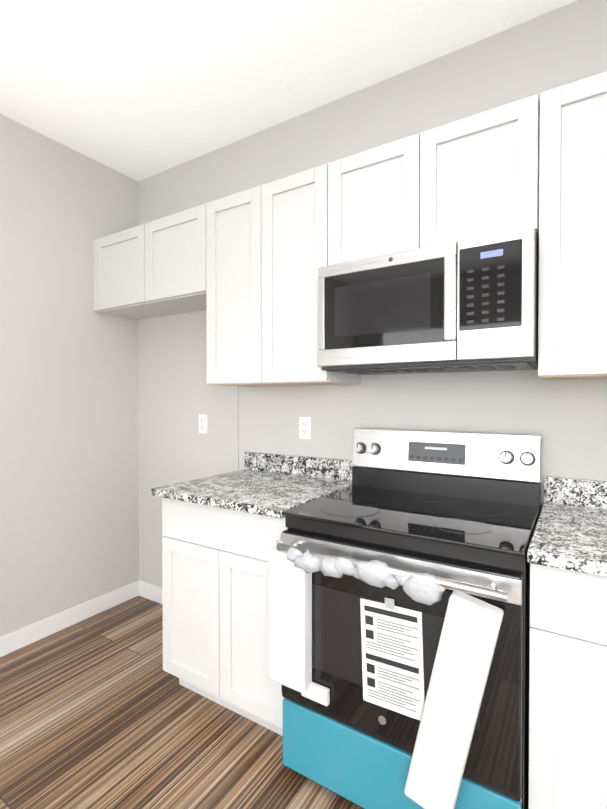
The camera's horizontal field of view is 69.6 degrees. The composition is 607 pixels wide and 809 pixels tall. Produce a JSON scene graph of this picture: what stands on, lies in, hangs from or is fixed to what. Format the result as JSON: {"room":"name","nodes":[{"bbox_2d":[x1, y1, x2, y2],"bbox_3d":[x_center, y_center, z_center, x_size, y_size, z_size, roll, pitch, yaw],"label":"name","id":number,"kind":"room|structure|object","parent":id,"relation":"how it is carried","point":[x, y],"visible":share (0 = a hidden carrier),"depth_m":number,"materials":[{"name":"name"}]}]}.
{"room":"kitchen","nodes":[
{"label":"kitchen","id":0,"kind":"room"},
{"bbox_2d":[0,114,138,636],"bbox_3d":[-2.276,-0.083,1.190,0.120,2.770,4.200,0,1,32],"label":"wall","id":1,"kind":"structure","parent":0,"point":[69,505],"depth_m":2.49,"materials":[{"name":"paint"}]},
{"bbox_2d":[0,580,139,656],"bbox_3d":[-1.344,1.236,2.556,0.016,0.100,0.862,0,1,32],"label":"baseboard","id":2,"kind":"structure","parent":1,"relation":"attached to","point":[27,635],"depth_m":2.51,"materials":[{"name":"white wood"}]},
{"bbox_2d":[0,596,362,808],"bbox_3d":[-0.407,1.367,0.028,4.540,0.100,4.440,0,1,32],"label":"floor","id":3,"kind":"structure","parent":0,"point":[103,710],"depth_m":1.71,"materials":[{"name":"brown wood"}]},
{"bbox_2d":[162,498,286,735],"bbox_3d":[-0.179,0.844,2.004,0.678,0.897,0.600,0,1,32],"label":"base cabinet","id":4,"kind":"object","parent":3,"relation":"on","point":[215,596],"visible":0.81,"depth_m":1.75,"materials":[{"name":"white wood"}]},
{"bbox_2d":[151,452,353,518],"bbox_3d":[-0.197,0.332,1.982,0.693,0.127,0.646,0,1,32],"label":"countertop","id":5,"kind":"structure","parent":4,"relation":"on","point":[271,485],"depth_m":1.96,"materials":[{"name":"stone"}]},
{"bbox_2d":[268,428,541,808],"bbox_3d":[0.387,0.705,1.554,0.765,1.186,0.744,0,1,32],"label":"range","id":6,"kind":"object","parent":3,"relation":"on","point":[398,610],"visible":0.98,"depth_m":1.33,"materials":[{"name":"black metal"}]},
{"bbox_2d":[528,563,606,808],"bbox_3d":[1.044,0.854,1.232,0.680,0.897,0.600,0,1,32],"label":"base cabinet","id":7,"kind":"object","parent":3,"relation":"on","point":[568,696],"visible":0.81,"depth_m":1.12,"materials":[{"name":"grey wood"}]},
{"bbox_3d":[1.720,0.859,0.805,0.918,0.897,0.600,0,1,32],"label":"base cabinet","id":8,"kind":"object","parent":3,"relation":"on","visible":0},
{"bbox_2d":[527,476,606,576],"bbox_3d":[1.420,0.344,0.962,1.599,0.127,0.646,0,1,32],"label":"countertop","id":9,"kind":"structure","parent":8,"relation":"on","point":[570,532],"depth_m":1.31,"materials":[{"name":"stone"}]},
{"bbox_2d":[0,0,576,181],"bbox_3d":[-0.407,-1.503,-0.006,4.540,0.100,4.440,0,1,32],"label":"ceiling","id":10,"kind":"structure","parent":0,"point":[138,90],"depth_m":1.87,"materials":[{"name":"paint"}]},
{"bbox_2d":[138,0,606,587],"bbox_3d":[0.743,-0.090,1.834,4.540,2.770,0.128,0,1,32],"label":"wall","id":11,"kind":"structure","parent":0,"point":[178,394],"depth_m":2.08,"materials":[{"name":"paint"}]},
{"bbox_2d":[93,204,205,319],"bbox_3d":[-0.792,-0.777,2.534,0.944,0.433,0.326,0,1,32],"label":"upper cabinet","id":12,"kind":"object","parent":11,"relation":"attached to","point":[154,268],"visible":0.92,"depth_m":2.38,"materials":[{"name":"white wood"}]},
{"bbox_2d":[199,414,207,433],"bbox_3d":[-0.599,0.116,2.601,0.070,0.114,0.010,0,1,32],"label":"outlet","id":13,"kind":"object","parent":11,"relation":"attached to","point":[203,423],"visible":1,"depth_m":2.59,"materials":[{"name":"white plastic"}]},
{"bbox_2d":[206,164,360,386],"bbox_3d":[-0.104,-0.542,2.102,0.681,0.893,0.326,0,1,32],"label":"upper cabinet","id":14,"kind":"object","parent":11,"relation":"attached to","point":[266,250],"visible":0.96,"depth_m":1.95,"materials":[{"name":"white wood"}]},
{"bbox_2d":[299,417,310,438],"bbox_3d":[0.007,0.120,2.227,0.070,0.114,0.010,0,1,32],"label":"electrical outlet","id":15,"kind":"object","parent":11,"relation":"attached to","point":[304,427],"visible":1,"depth_m":2.22,"materials":[{"name":"white plastic"}]},
{"bbox_2d":[328,94,539,264],"bbox_3d":[0.505,-0.770,1.715,0.759,0.428,0.326,0,1,32],"label":"upper cabinet","id":16,"kind":"object","parent":11,"relation":"attached to","point":[473,176],"visible":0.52,"depth_m":1.54,"materials":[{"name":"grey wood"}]},
{"bbox_2d":[318,227,538,374],"bbox_3d":[0.480,-0.341,1.680,0.752,0.426,0.419,0,1,32],"label":"over-the-range microwave","id":17,"kind":"object","parent":16,"relation":"attached to","point":[469,305],"visible":1,"depth_m":1.48,"materials":[{"name":"grey metal"}]},
{"bbox_2d":[538,71,606,380],"bbox_3d":[1.116,-0.533,1.332,0.683,0.893,0.326,0,1,32],"label":"upper cabinet","id":18,"kind":"object","parent":11,"relation":"attached to","point":[572,312],"visible":1,"depth_m":1.33,"materials":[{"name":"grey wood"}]}
]}

